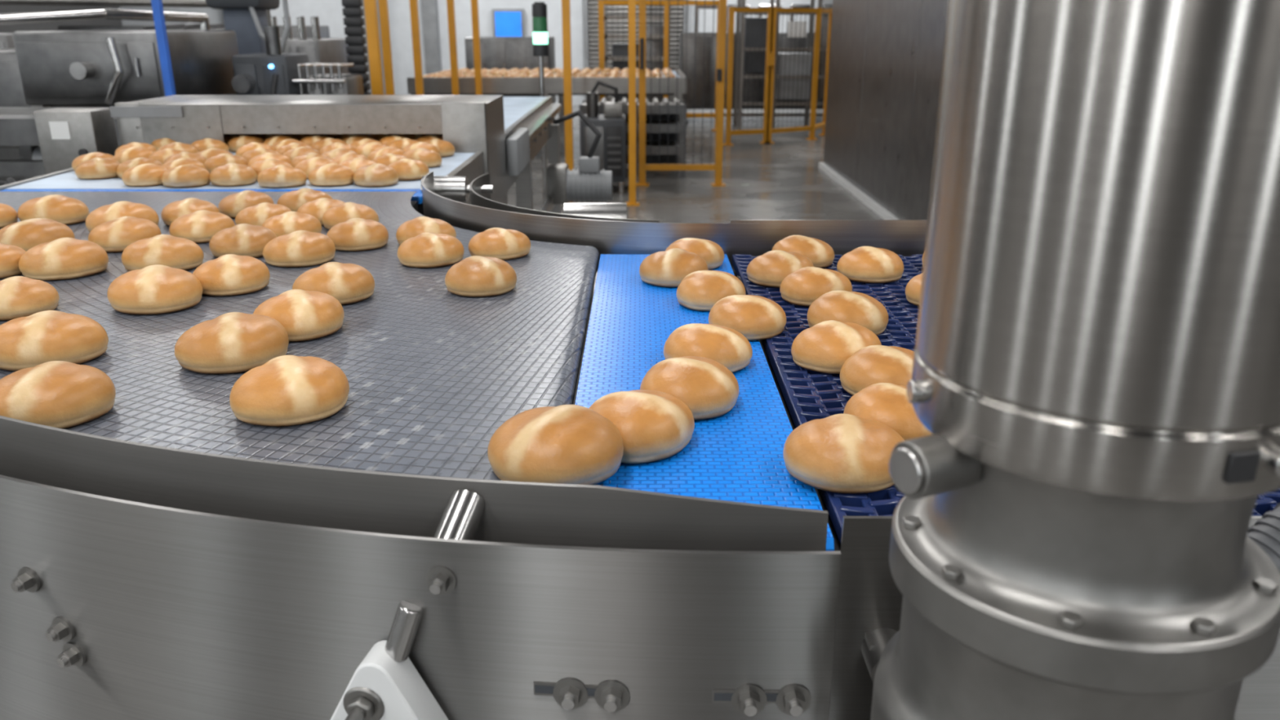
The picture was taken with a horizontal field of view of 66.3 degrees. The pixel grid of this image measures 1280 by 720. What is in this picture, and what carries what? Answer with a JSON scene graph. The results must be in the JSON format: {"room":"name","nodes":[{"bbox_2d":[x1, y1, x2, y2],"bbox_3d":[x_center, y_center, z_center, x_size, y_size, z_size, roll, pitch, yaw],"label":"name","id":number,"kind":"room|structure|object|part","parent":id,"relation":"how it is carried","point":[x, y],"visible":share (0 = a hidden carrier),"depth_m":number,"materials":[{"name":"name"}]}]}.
{"room":"processing plant","nodes":[
{"label":"processing plant","id":0,"kind":"room"},
{"bbox_2d":[0,4,122,32],"bbox_3d":[-9.050,-3.157,6.318,0.100,4.600,22.000,0,19,0],"label":"wall","id":1,"kind":"structure","parent":0,"point":[4,9],"depth_m":14.85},
{"bbox_2d":[0,105,883,293],"bbox_3d":[0.000,-0.933,7.079,18.000,0.100,22.000,0,19,0],"label":"floor","id":2,"kind":"structure","parent":0,"point":[784,179],"depth_m":8.83,"materials":[{"name":"concrete"}]},
{"bbox_2d":[0,32,24,182],"bbox_3d":[-5.400,-1.752,7.308,2.200,1.300,1.038,0,19,0],"label":"cabinet","id":3,"kind":"object","parent":2,"relation":"on","point":[6,41],"visible":0.16,"depth_m":6.88,"materials":[{"name":"metal"}]},
{"bbox_2d":[0,48,114,148],"bbox_3d":[-3.625,-1.228,5.902,0.650,1.220,0.838,0,19,0],"label":"cabinet","id":4,"kind":"object","parent":2,"relation":"on","point":[11,91],"visible":0.05,"depth_m":5.39,"materials":[{"name":"metal"}]},
{"bbox_2d":[0,106,121,185],"bbox_3d":[-2.850,-0.617,4.471,1.500,0.990,0.680,0,19,0],"label":"conveyor","id":5,"kind":"object","parent":2,"relation":"on","point":[18,127],"visible":0.08,"depth_m":4.09,"materials":[{"name":"metal"}]},
{"bbox_2d":[5,107,118,184],"bbox_3d":[-1.811,-0.223,3.122,0.401,1.120,0.171,0,19,0],"label":"control box","id":6,"kind":"object","parent":2,"relation":"on","point":[64,135],"visible":0.36,"depth_m":2.90,"materials":[{"name":"metal"}]},
{"bbox_2d":[12,30,238,147],"bbox_3d":[-2.695,-1.105,5.372,0.710,1.330,1.120,0,19,0],"label":"machine","id":7,"kind":"object","parent":2,"relation":"on","point":[69,67],"visible":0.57,"depth_m":4.81,"materials":[{"name":"metal"}]},
{"bbox_2d":[0,0,271,30],"bbox_3d":[-3.270,-1.589,6.484,0.721,1.525,2.443,14,23,36],"label":"pipe","id":8,"kind":"object","parent":2,"relation":"on","point":[91,14],"visible":0.62,"depth_m":6.10,"materials":[{"name":"metal"}]},
{"bbox_2d":[151,0,175,96],"bbox_3d":[-2.240,-1.416,4.631,0.120,2.400,0.120,0,19,0],"label":"post","id":9,"kind":"object","parent":2,"relation":"on","point":[157,5],"visible":0.17,"depth_m":4.60,"materials":[{"name":"metal"}]},
{"bbox_2d":[142,23,225,30],"bbox_3d":[-3.141,-1.720,7.109,0.819,1.369,0.635,0,19,0],"label":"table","id":10,"kind":"object","parent":2,"relation":"on","point":[184,26],"visible":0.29,"depth_m":6.82,"materials":[{"name":"metal"}]},
{"bbox_2d":[57,25,329,38],"bbox_3d":[-4.900,-3.071,11.084,2.600,1.350,1.038,0,19,0],"label":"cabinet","id":11,"kind":"object","parent":2,"relation":"on","point":[324,29],"visible":0.06,"depth_m":10.43,"materials":[{"name":"metal"}]},
{"bbox_2d":[205,0,290,54],"bbox_3d":[-2.428,-2.049,6.169,0.565,2.600,0.500,0,19,0],"label":"column","id":12,"kind":"structure","parent":2,"relation":"on","point":[247,18],"depth_m":6.05,"materials":[{"name":"metal"}]},
{"bbox_2d":[231,26,310,94],"bbox_3d":[-2.125,-1.236,5.726,0.310,1.350,0.565,0,19,0],"label":"machine","id":13,"kind":"object","parent":2,"relation":"on","point":[273,72],"visible":0.34,"depth_m":5.46,"materials":[{"name":"metal"}]},
{"bbox_2d":[271,16,350,75],"bbox_3d":[-2.900,-2.132,8.234,0.800,1.420,1.038,0,19,0],"label":"depositor","id":14,"kind":"object","parent":2,"relation":"on","point":[317,50],"visible":0.24,"depth_m":7.66,"materials":[{"name":"metal"}]},
{"bbox_2d":[0,94,626,218],"bbox_3d":[-0.800,-0.476,3.827,1.540,1.142,3.250,0,19,0],"label":"conveyor","id":15,"kind":"object","parent":2,"relation":"on","point":[500,136],"visible":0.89,"depth_m":2.93,"materials":[{"name":"metal"}]},
{"bbox_3d":[-0.300,-1.005,4.850,0.320,0.445,0.194,0,19,0],"label":"drive motor","id":16,"kind":"part","parent":15,"relation":"part of","materials":[{"name":"grey plastic"}]},
{"bbox_2d":[292,62,364,94],"bbox_3d":[-1.805,-1.178,5.863,0.292,1.150,0.443,0,19,0],"label":"valve manifold","id":17,"kind":"object","parent":2,"relation":"on","point":[331,83],"visible":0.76,"depth_m":5.58,"materials":[{"name":"metal"}]},
{"bbox_2d":[362,0,386,94],"bbox_3d":[-4.600,-6.652,16.526,0.400,4.600,0.380,0,19,0],"label":"steel column","id":18,"kind":"structure","parent":2,"relation":"on","point":[377,2],"depth_m":16.93,"materials":[{"name":"yellow metal"}]},
{"bbox_2d":[0,171,840,719],"bbox_3d":[-0.656,0.327,1.632,1.713,1.045,1.769,0,19,0],"label":"conveyor","id":19,"kind":"object","parent":2,"relation":"on","point":[166,554],"visible":0.66,"depth_m":0.75,"materials":[{"name":"metal"}]},
{"bbox_2d":[0,203,17,228],"bbox_3d":[-1.210,-0.269,1.806,0.103,0.045,0.096,-3,19,-9],"label":"bun","id":20,"kind":"object","parent":19,"relation":"on","point":[8,215],"visible":0.92,"depth_m":1.80,"materials":[{"name":"brown food"}]},
{"bbox_2d":[0,243,25,278],"bbox_3d":[-0.969,-0.150,1.461,0.100,0.045,0.099,-3,19,-9],"label":"bun","id":21,"kind":"object","parent":19,"relation":"on","point":[10,255],"visible":0.69,"depth_m":1.45,"materials":[{"name":"brown food"}]},
{"bbox_2d":[0,275,59,320],"bbox_3d":[-0.809,-0.083,1.266,0.099,0.044,0.097,-5,20,-14],"label":"bun","id":22,"kind":"object","parent":19,"relation":"on","point":[20,296],"visible":0.94,"depth_m":1.24,"materials":[{"name":"brown food"}]},
{"bbox_2d":[0,217,75,251],"bbox_3d":[-1.001,-0.206,1.614,0.119,0.052,0.111,5,20,14],"label":"bun","id":23,"kind":"object","parent":19,"relation":"on","point":[26,234],"visible":0.59,"depth_m":1.58,"materials":[{"name":"brown food"}]},
{"bbox_2d":[17,194,88,225],"bbox_3d":[-1.104,-0.285,1.846,0.119,0.051,0.109,-2,19,-5],"label":"bun","id":24,"kind":"object","parent":19,"relation":"on","point":[62,209],"visible":0.8,"depth_m":1.81,"materials":[{"name":"brown food"}]},
{"bbox_2d":[0,310,108,371],"bbox_3d":[-0.660,-0.027,1.091,0.120,0.052,0.110,-5,20,-14],"label":"bun","id":25,"kind":"object","parent":19,"relation":"on","point":[34,340],"visible":0.98,"depth_m":1.06,"materials":[{"name":"brown food"}]},
{"bbox_2d":[0,360,115,428],"bbox_3d":[-0.561,0.030,0.928,0.113,0.049,0.104,-2,19,-5],"label":"bun","id":26,"kind":"object","parent":19,"relation":"on","point":[60,394],"visible":0.92,"depth_m":0.90,"materials":[{"name":"orange food"}]},
{"bbox_2d":[18,237,108,280],"bbox_3d":[-0.862,-0.155,1.464,0.118,0.051,0.109,-3,19,-9],"label":"bun","id":27,"kind":"object","parent":19,"relation":"on","point":[63,258],"visible":1,"depth_m":1.43,"materials":[{"name":"brown food"}]},
{"bbox_2d":[85,200,159,231],"bbox_3d":[-0.935,-0.259,1.768,0.120,0.052,0.110,-3,19,-9],"label":"bun","id":28,"kind":"object","parent":19,"relation":"on","point":[117,210],"visible":0.62,"depth_m":1.74,"materials":[{"name":"brown food"}]},
{"bbox_2d":[88,216,161,252],"bbox_3d":[-0.863,-0.214,1.640,0.110,0.050,0.109,-3,19,-9],"label":"bun","id":29,"kind":"object","parent":19,"relation":"on","point":[115,235],"visible":0.67,"depth_m":1.60,"materials":[{"name":"brown food"}]},
{"bbox_2d":[106,264,202,314],"bbox_3d":[-0.642,-0.097,1.296,0.115,0.051,0.112,-5,20,-14],"label":"bun","id":30,"kind":"object","parent":19,"relation":"on","point":[155,289],"visible":1,"depth_m":1.26,"materials":[{"name":"brown food"}]},
{"bbox_2d":[121,234,204,271],"bbox_3d":[-0.731,-0.167,1.502,0.114,0.050,0.105,-3,19,-9],"label":"bun","id":31,"kind":"object","parent":19,"relation":"on","point":[166,250],"visible":0.89,"depth_m":1.47,"materials":[{"name":"brown food"}]},
{"bbox_2d":[160,197,219,226],"bbox_3d":[-0.844,-0.279,1.837,0.102,0.045,0.100,-3,19,-9],"label":"bun","id":32,"kind":"object","parent":19,"relation":"on","point":[174,210],"visible":0.61,"depth_m":1.81,"materials":[{"name":"brown food"}]},
{"bbox_2d":[168,209,235,243],"bbox_3d":[-0.763,-0.235,1.705,0.106,0.047,0.103,-5,20,-14],"label":"bun","id":33,"kind":"object","parent":19,"relation":"on","point":[200,226],"visible":0.69,"depth_m":1.67,"materials":[{"name":"brown food"}]},
{"bbox_2d":[192,253,270,296],"bbox_3d":[-0.578,-0.124,1.381,0.104,0.047,0.103,-9,21,-24],"label":"bun","id":34,"kind":"object","parent":19,"relation":"on","point":[228,274],"visible":0.9,"depth_m":1.35,"materials":[{"name":"brown food"}]},
{"bbox_2d":[174,311,288,373],"bbox_3d":[-0.451,-0.024,1.082,0.118,0.051,0.110,-7,20,-19],"label":"bun","id":35,"kind":"object","parent":19,"relation":"on","point":[233,342],"visible":0.98,"depth_m":1.05,"materials":[{"name":"brown food"}]},
{"bbox_2d":[208,223,276,257],"bbox_3d":[-0.644,-0.196,1.590,0.105,0.047,0.102,-7,20,-19],"label":"bun","id":36,"kind":"object","parent":19,"relation":"on","point":[241,239],"visible":0.78,"depth_m":1.56,"materials":[{"name":"brown food"}]},
{"bbox_2d":[217,190,274,217],"bbox_3d":[-0.772,-0.308,1.920,0.103,0.046,0.102,-2,19,-5],"label":"bun","id":37,"kind":"object","parent":19,"relation":"on","point":[230,206],"visible":0.64,"depth_m":1.89,"materials":[{"name":"brown food"}]},
{"bbox_2d":[235,202,291,226],"bbox_3d":[-0.690,-0.266,1.799,0.102,0.044,0.095,-5,20,-14],"label":"bun","id":38,"kind":"object","parent":19,"relation":"on","point":[256,215],"visible":0.54,"depth_m":1.77,"materials":[{"name":"brown food"}]},
{"bbox_2d":[229,355,349,426],"bbox_3d":[-0.339,0.024,0.946,0.110,0.050,0.109,-11,22,-28],"label":"bun","id":39,"kind":"object","parent":19,"relation":"on","point":[286,390],"visible":1,"depth_m":0.91,"materials":[{"name":"orange food"}]},
{"bbox_2d":[261,211,321,236],"bbox_3d":[-0.608,-0.234,1.705,0.101,0.045,0.098,-5,20,-14],"label":"bun","id":40,"kind":"object","parent":19,"relation":"on","point":[286,223],"visible":0.66,"depth_m":1.68,"materials":[{"name":"brown food"}]},
{"bbox_2d":[253,288,344,342],"bbox_3d":[-0.414,-0.058,1.187,0.108,0.048,0.105,-11,22,-28],"label":"bun","id":41,"kind":"object","parent":19,"relation":"on","point":[304,315],"visible":0.81,"depth_m":1.16,"materials":[{"name":"brown food"}]},
{"bbox_2d":[262,230,335,266],"bbox_3d":[-0.536,-0.178,1.539,0.108,0.047,0.101,-3,19,-9],"label":"bun","id":42,"kind":"object","parent":19,"relation":"on","point":[300,248],"visible":1,"depth_m":1.51,"materials":[{"name":"brown food"}]},
{"bbox_2d":[276,187,333,211],"bbox_3d":[-0.664,-0.318,1.947,0.108,0.047,0.099,-3,19,-9],"label":"bun","id":43,"kind":"object","parent":19,"relation":"on","point":[293,200],"visible":0.58,"depth_m":1.91,"materials":[{"name":"brown food"}]},
{"bbox_2d":[296,197,344,226],"bbox_3d":[-0.595,-0.282,1.846,0.102,0.044,0.094,-7,20,-19],"label":"bun","id":44,"kind":"object","parent":19,"relation":"on","point":[316,208],"visible":0.42,"depth_m":1.81,"materials":[{"name":"brown food"}]},
{"bbox_2d":[292,262,374,305],"bbox_3d":[-0.417,-0.107,1.332,0.108,0.047,0.101,-9,21,-24],"label":"bun","id":45,"kind":"object","parent":19,"relation":"on","point":[348,283],"visible":0.8,"depth_m":1.30,"materials":[{"name":"brown food"}]},
{"bbox_2d":[322,202,378,230],"bbox_3d":[-0.532,-0.266,1.798,0.100,0.044,0.098,-7,20,-19],"label":"bun","id":46,"kind":"object","parent":19,"relation":"on","point":[337,214],"visible":0.71,"depth_m":1.77,"materials":[{"name":"brown food"}]},
{"bbox_2d":[326,217,388,251],"bbox_3d":[-0.476,-0.214,1.647,0.102,0.046,0.101,-9,21,-24],"label":"bun","id":47,"kind":"object","parent":19,"relation":"on","point":[354,234],"visible":0.93,"depth_m":1.61,"materials":[{"name":"brown food"}]},
{"bbox_3d":[-0.634,-0.131,1.516,1.669,0.105,1.692,0,19,0],"label":"guide rail","id":48,"kind":"part","parent":19,"relation":"part of","materials":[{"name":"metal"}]},
{"bbox_2d":[395,216,456,244],"bbox_3d":[-0.365,-0.220,1.666,0.099,0.044,0.097,-11,22,-28],"label":"bun","id":49,"kind":"object","parent":19,"relation":"on","point":[416,226],"visible":0.69,"depth_m":1.64,"materials":[{"name":"brown food"}]},
{"bbox_2d":[397,232,464,267],"bbox_3d":[-0.327,-0.176,1.535,0.104,0.045,0.095,-11,22,-28],"label":"bun","id":50,"kind":"object","parent":19,"relation":"on","point":[424,250],"visible":1,"depth_m":1.50,"materials":[{"name":"brown food"}]},
{"bbox_2d":[444,255,516,297],"bbox_3d":[-0.223,-0.121,1.375,0.102,0.045,0.099,-15,24,-37],"label":"bun","id":51,"kind":"object","parent":19,"relation":"on","point":[475,276],"visible":1,"depth_m":1.34,"materials":[{"name":"brown food"}]},
{"bbox_2d":[468,227,530,260],"bbox_3d":[-0.228,-0.191,1.581,0.102,0.044,0.094,-13,23,-33],"label":"bun","id":52,"kind":"object","parent":19,"relation":"on","point":[504,244],"visible":0.94,"depth_m":1.55,"materials":[{"name":"brown food"}]},
{"bbox_2d":[487,404,623,484],"bbox_3d":[-0.072,0.067,0.817,0.113,0.050,0.110,13,23,33],"label":"bun","id":53,"kind":"object","parent":19,"relation":"on","point":[562,444],"visible":0.93,"depth_m":0.79,"materials":[{"name":"orange food"}]},
{"bbox_2d":[364,0,482,94],"bbox_3d":[-1.870,-2.521,7.857,0.620,2.400,4.020,0,19,0],"label":"fence","id":54,"kind":"object","parent":2,"relation":"on","point":[370,6],"visible":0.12,"depth_m":8.72,"materials":[{"name":"metal"}]},
{"bbox_2d":[341,0,370,94],"bbox_3d":[-1.755,-1.909,6.069,0.110,2.400,0.080,0,19,0],"label":"corrugated hose","id":55,"kind":"object","parent":54,"relation":"attached to","point":[353,11],"visible":0.35,"depth_m":6.01,"materials":[{"name":"black plastic"}]},
{"bbox_2d":[421,0,441,74],"bbox_3d":[-3.600,-6.652,16.526,0.400,4.600,0.380,0,19,0],"label":"steel column","id":56,"kind":"structure","parent":2,"relation":"on","point":[429,9],"depth_m":16.82,"materials":[{"name":"grey metal"}]},
{"bbox_2d":[464,36,555,124],"bbox_3d":[-1.750,-3.810,13.473,1.100,1.200,1.038,0,19,0],"label":"machine","id":57,"kind":"object","parent":2,"relation":"on","point":[508,53],"visible":0.26,"depth_m":12.89,"materials":[{"name":"metal"}]},
{"bbox_2d":[532,1,548,204],"bbox_3d":[-0.565,-1.308,5.735,0.160,1.480,0.160,0,19,0],"label":"light","id":58,"kind":"object","parent":2,"relation":"on","point":[540,23],"visible":0.71,"depth_m":5.54,"materials":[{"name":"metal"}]},
{"bbox_2d":[406,67,687,159],"bbox_3d":[-0.965,-2.926,11.449,2.910,0.840,2.440,0,19,0],"label":"conveyor","id":59,"kind":"object","parent":2,"relation":"on","point":[432,86],"visible":0.51,"depth_m":10.19,"materials":[{"name":"metal"}]},
{"bbox_2d":[561,0,573,170],"bbox_3d":[-0.618,-2.651,8.236,0.129,2.400,1.232,-1,19,-4],"label":"fence","id":60,"kind":"object","parent":2,"relation":"on","point":[566,8],"visible":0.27,"depth_m":7.78,"materials":[{"name":"metal"}]},
{"bbox_2d":[579,80,626,194],"bbox_3d":[-0.310,-1.912,8.371,0.380,0.915,0.522,0,19,0],"label":"motor","id":61,"kind":"object","parent":2,"relation":"on","point":[611,148],"visible":0.8,"depth_m":8.17,"materials":[{"name":"metal"}]},
{"bbox_2d":[625,0,639,205],"bbox_3d":[-0.060,-2.328,7.447,0.110,2.300,0.110,0,19,0],"label":"gate post","id":62,"kind":"object","parent":2,"relation":"on","point":[632,3],"visible":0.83,"depth_m":7.54,"materials":[{"name":"metal"}]},
{"bbox_2d":[579,97,686,177],"bbox_3d":[-0.065,-2.144,9.402,0.990,0.685,0.620,0,19,0],"label":"rack","id":63,"kind":"object","parent":2,"relation":"on","point":[655,109],"visible":0.48,"depth_m":9.15,"materials":[{"name":"metal"}]},
{"bbox_2d":[604,0,671,102],"bbox_3d":[-0.050,-4.367,14.254,0.960,1.750,0.600,0,19,0],"label":"frame","id":64,"kind":"object","parent":2,"relation":"on","point":[617,47],"visible":0.27,"depth_m":13.97,"materials":[{"name":"metal"}]},
{"bbox_2d":[598,0,719,130],"bbox_3d":[0.269,-3.886,12.986,1.720,1.660,0.246,-2,19,-7],"label":"fence","id":65,"kind":"object","parent":2,"relation":"on","point":[601,2],"visible":0.37,"depth_m":12.78,"materials":[{"name":"metal"}]},
{"bbox_2d":[635,0,726,186],"bbox_3d":[0.360,-2.652,8.394,0.800,2.300,0.120,0,19,0],"label":"safety gate","id":66,"kind":"object","parent":2,"relation":"on","point":[717,166],"visible":0.98,"depth_m":8.51,"materials":[{"name":"yellow metal"}]},
{"bbox_2d":[574,253,834,551],"bbox_3d":[0.040,0.449,1.351,0.211,0.996,0.979,0,19,0],"label":"conveyor","id":67,"kind":"object","parent":2,"relation":"on","point":[736,455],"visible":0.32,"depth_m":0.99,"materials":[{"name":"plastic"}]},
{"bbox_2d":[589,390,694,463],"bbox_3d":[-0.003,0.053,0.894,0.101,0.048,0.110,11,22,28],"label":"bun","id":68,"kind":"object","parent":67,"relation":"on","point":[653,425],"visible":0.72,"depth_m":0.86,"materials":[{"name":"orange food"}]},
{"bbox_2d":[639,248,708,287],"bbox_3d":[0.050,-0.141,1.463,0.103,0.046,0.100,5,20,14],"label":"bun","id":69,"kind":"object","parent":67,"relation":"on","point":[667,268],"visible":0.79,"depth_m":1.43,"materials":[{"name":"brown food"}]},
{"bbox_2d":[640,355,738,420],"bbox_3d":[0.051,0.023,0.985,0.098,0.046,0.107,11,22,28],"label":"bun","id":70,"kind":"object","parent":67,"relation":"on","point":[708,388],"visible":0.79,"depth_m":0.95,"materials":[{"name":"orange food"}]},
{"bbox_2d":[665,237,724,270],"bbox_3d":[0.084,-0.172,1.555,0.094,0.044,0.102,15,24,37],"label":"bun","id":71,"kind":"object","parent":67,"relation":"on","point":[710,251],"visible":0.56,"depth_m":1.53,"materials":[{"name":"brown food"}]},
{"bbox_2d":[663,323,752,373],"bbox_3d":[0.075,-0.017,1.102,0.099,0.045,0.101,11,22,28],"label":"bun","id":72,"kind":"object","parent":67,"relation":"on","point":[725,345],"visible":0.84,"depth_m":1.07,"materials":[{"name":"orange food"}]},
{"bbox_2d":[676,270,745,311],"bbox_3d":[0.097,-0.099,1.344,0.095,0.044,0.102,11,22,28],"label":"bun","id":73,"kind":"object","parent":67,"relation":"on","point":[700,291],"visible":0.8,"depth_m":1.31,"materials":[{"name":"brown food"}]},
{"bbox_2d":[708,294,786,340],"bbox_3d":[0.132,-0.058,1.222,0.098,0.044,0.098,13,23,33],"label":"bun","id":74,"kind":"object","parent":67,"relation":"on","point":[757,317],"visible":0.84,"depth_m":1.19,"materials":[{"name":"brown food"}]},
{"bbox_2d":[679,4,832,123],"bbox_3d":[1.900,-4.369,14.444,2.600,1.630,1.038,0,19,0],"label":"machine","id":75,"kind":"object","parent":2,"relation":"on","point":[691,36],"visible":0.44,"depth_m":14.02,"materials":[{"name":"metal"}]},
{"bbox_2d":[723,7,832,145],"bbox_3d":[1.798,-3.450,11.884,1.910,1.550,0.398,-15,24,-37],"label":"fence","id":76,"kind":"object","parent":2,"relation":"on","point":[767,130],"visible":0.95,"depth_m":11.68,"materials":[{"name":"metal"}]},
{"bbox_2d":[733,0,832,130],"bbox_3d":[2.075,-4.115,13.283,1.500,1.900,0.650,0,19,0],"label":"frame","id":77,"kind":"object","parent":2,"relation":"on","point":[740,3],"visible":0.6,"depth_m":13.08,"materials":[{"name":"metal"}]},
{"bbox_2d":[822,0,832,5],"bbox_3d":[3.200,-6.652,16.526,0.400,4.600,0.380,0,19,0],"label":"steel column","id":78,"kind":"structure","parent":2,"relation":"on","point":[824,2],"depth_m":16.63,"materials":[{"name":"grey metal"}]},
{"bbox_2d":[818,0,948,219],"bbox_3d":[3.000,-2.472,6.325,2.400,3.300,6.370,0,19,0],"label":"enclosure","id":79,"kind":"object","parent":2,"relation":"on","point":[885,68],"visible":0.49,"depth_m":7.35,"materials":[{"name":"grey metal"}]},
{"bbox_2d":[730,219,1279,719],"bbox_3d":[0.725,0.426,1.333,1.150,1.050,1.019,0,19,0],"label":"conveyor","id":80,"kind":"object","parent":2,"relation":"on","point":[868,610],"visible":0.06,"depth_m":0.80,"materials":[{"name":"blue plastic"}]},
{"bbox_2d":[746,249,813,288],"bbox_3d":[0.210,-0.138,1.448,0.102,0.044,0.094,-9,21,-24],"label":"bun","id":81,"kind":"object","parent":80,"relation":"on","point":[770,268],"visible":0.77,"depth_m":1.42,"materials":[{"name":"brown food"}]},
{"bbox_2d":[771,235,834,268],"bbox_3d":[0.257,-0.174,1.553,0.099,0.044,0.097,-13,23,-33],"label":"bun","id":82,"kind":"object","parent":80,"relation":"on","point":[821,255],"visible":0.68,"depth_m":1.52,"materials":[{"name":"brown food"}]},
{"bbox_2d":[779,266,852,306],"bbox_3d":[0.243,-0.106,1.354,0.102,0.044,0.094,-11,22,-28],"label":"bun","id":83,"kind":"object","parent":80,"relation":"on","point":[802,286],"visible":0.77,"depth_m":1.32,"materials":[{"name":"brown food"}]},
{"bbox_2d":[791,320,881,373],"bbox_3d":[0.220,-0.019,1.099,0.103,0.045,0.096,-7,20,-19],"label":"bun","id":84,"kind":"object","parent":80,"relation":"on","point":[824,347],"visible":0.82,"depth_m":1.07,"materials":[{"name":"brown food"}]},
{"bbox_2d":[782,413,904,493],"bbox_3d":[0.175,0.074,0.827,0.106,0.046,0.097,2,19,5],"label":"bun","id":85,"kind":"object","parent":80,"relation":"on","point":[837,453],"visible":0.91,"depth_m":0.80,"materials":[{"name":"orange food"}]},
{"bbox_2d":[807,289,888,335],"bbox_3d":[0.260,-0.061,1.220,0.103,0.046,0.100,-13,23,-33],"label":"bun","id":86,"kind":"object","parent":80,"relation":"on","point":[863,309],"visible":0.78,"depth_m":1.19,"materials":[{"name":"brown food"}]},
{"bbox_2d":[836,245,903,283],"bbox_3d":[0.346,-0.147,1.474,0.099,0.044,0.098,-7,20,-19],"label":"bun","id":87,"kind":"object","parent":80,"relation":"on","point":[868,264],"visible":0.95,"depth_m":1.44,"materials":[{"name":"brown food"}]},
{"bbox_2d":[840,345,914,395],"bbox_3d":[0.256,0.010,1.016,0.098,0.044,0.098,-11,22,-28],"label":"bun","id":88,"kind":"object","parent":80,"relation":"on","point":[870,365],"visible":0.66,"depth_m":0.99,"materials":[{"name":"orange food"}]},
{"bbox_2d":[843,382,933,440],"bbox_3d":[0.238,0.048,0.906,0.099,0.044,0.097,-11,22,-28],"label":"bun","id":89,"kind":"object","parent":80,"relation":"on","point":[888,404],"visible":0.47,"depth_m":0.88,"materials":[{"name":"orange food"}]},
{"bbox_2d":[905,273,922,306],"bbox_3d":[0.413,-0.101,1.339,0.102,0.044,0.095,-7,20,-19],"label":"bun","id":90,"kind":"object","parent":80,"relation":"on","point":[913,290],"visible":0.2,"depth_m":1.32,"materials":[{"name":"brown food"}]},
{"bbox_2d":[870,0,1279,719],"bbox_3d":[0.237,0.376,0.631,0.224,1.600,0.220,0,19,0],"label":"motor","id":91,"kind":"object","parent":2,"relation":"on","point":[1095,380],"visible":1,"depth_m":0.43,"materials":[{"name":"metal"}]},
{"bbox_2d":[1247,502,1279,571],"bbox_3d":[0.570,0.578,0.801,0.488,1.108,0.139,1,19,3],"label":"conduit","id":92,"kind":"object","parent":91,"relation":"attached to","point":[1265,532],"visible":0.16,"depth_m":0.60,"materials":[{"name":"metal"}]},
{"bbox_2d":[119,0,817,105],"bbox_3d":[0.000,-6.736,16.772,18.000,4.600,0.100,0,19,0],"label":"wall","id":93,"kind":"structure","parent":0,"point":[329,12],"depth_m":17.01,"materials":[{"name":"white paint"}]},
{"bbox_2d":[492,8,524,36],"bbox_3d":[-2.275,-5.786,16.976,0.550,0.570,0.110,0,19,0],"label":"wall monitor","id":94,"kind":"object","parent":93,"relation":"attached to","point":[505,22],"visible":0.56,"depth_m":16.91,"materials":[{"name":"blue plastic"}]},
{"bbox_2d":[582,0,688,102],"bbox_3d":[-0.075,-6.078,16.858,1.810,3.300,0.135,0,19,0],"label":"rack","id":95,"kind":"structure","parent":93,"relation":"in","point":[593,6],"depth_m":16.96,"materials":[{"name":"metal"}]}
]}

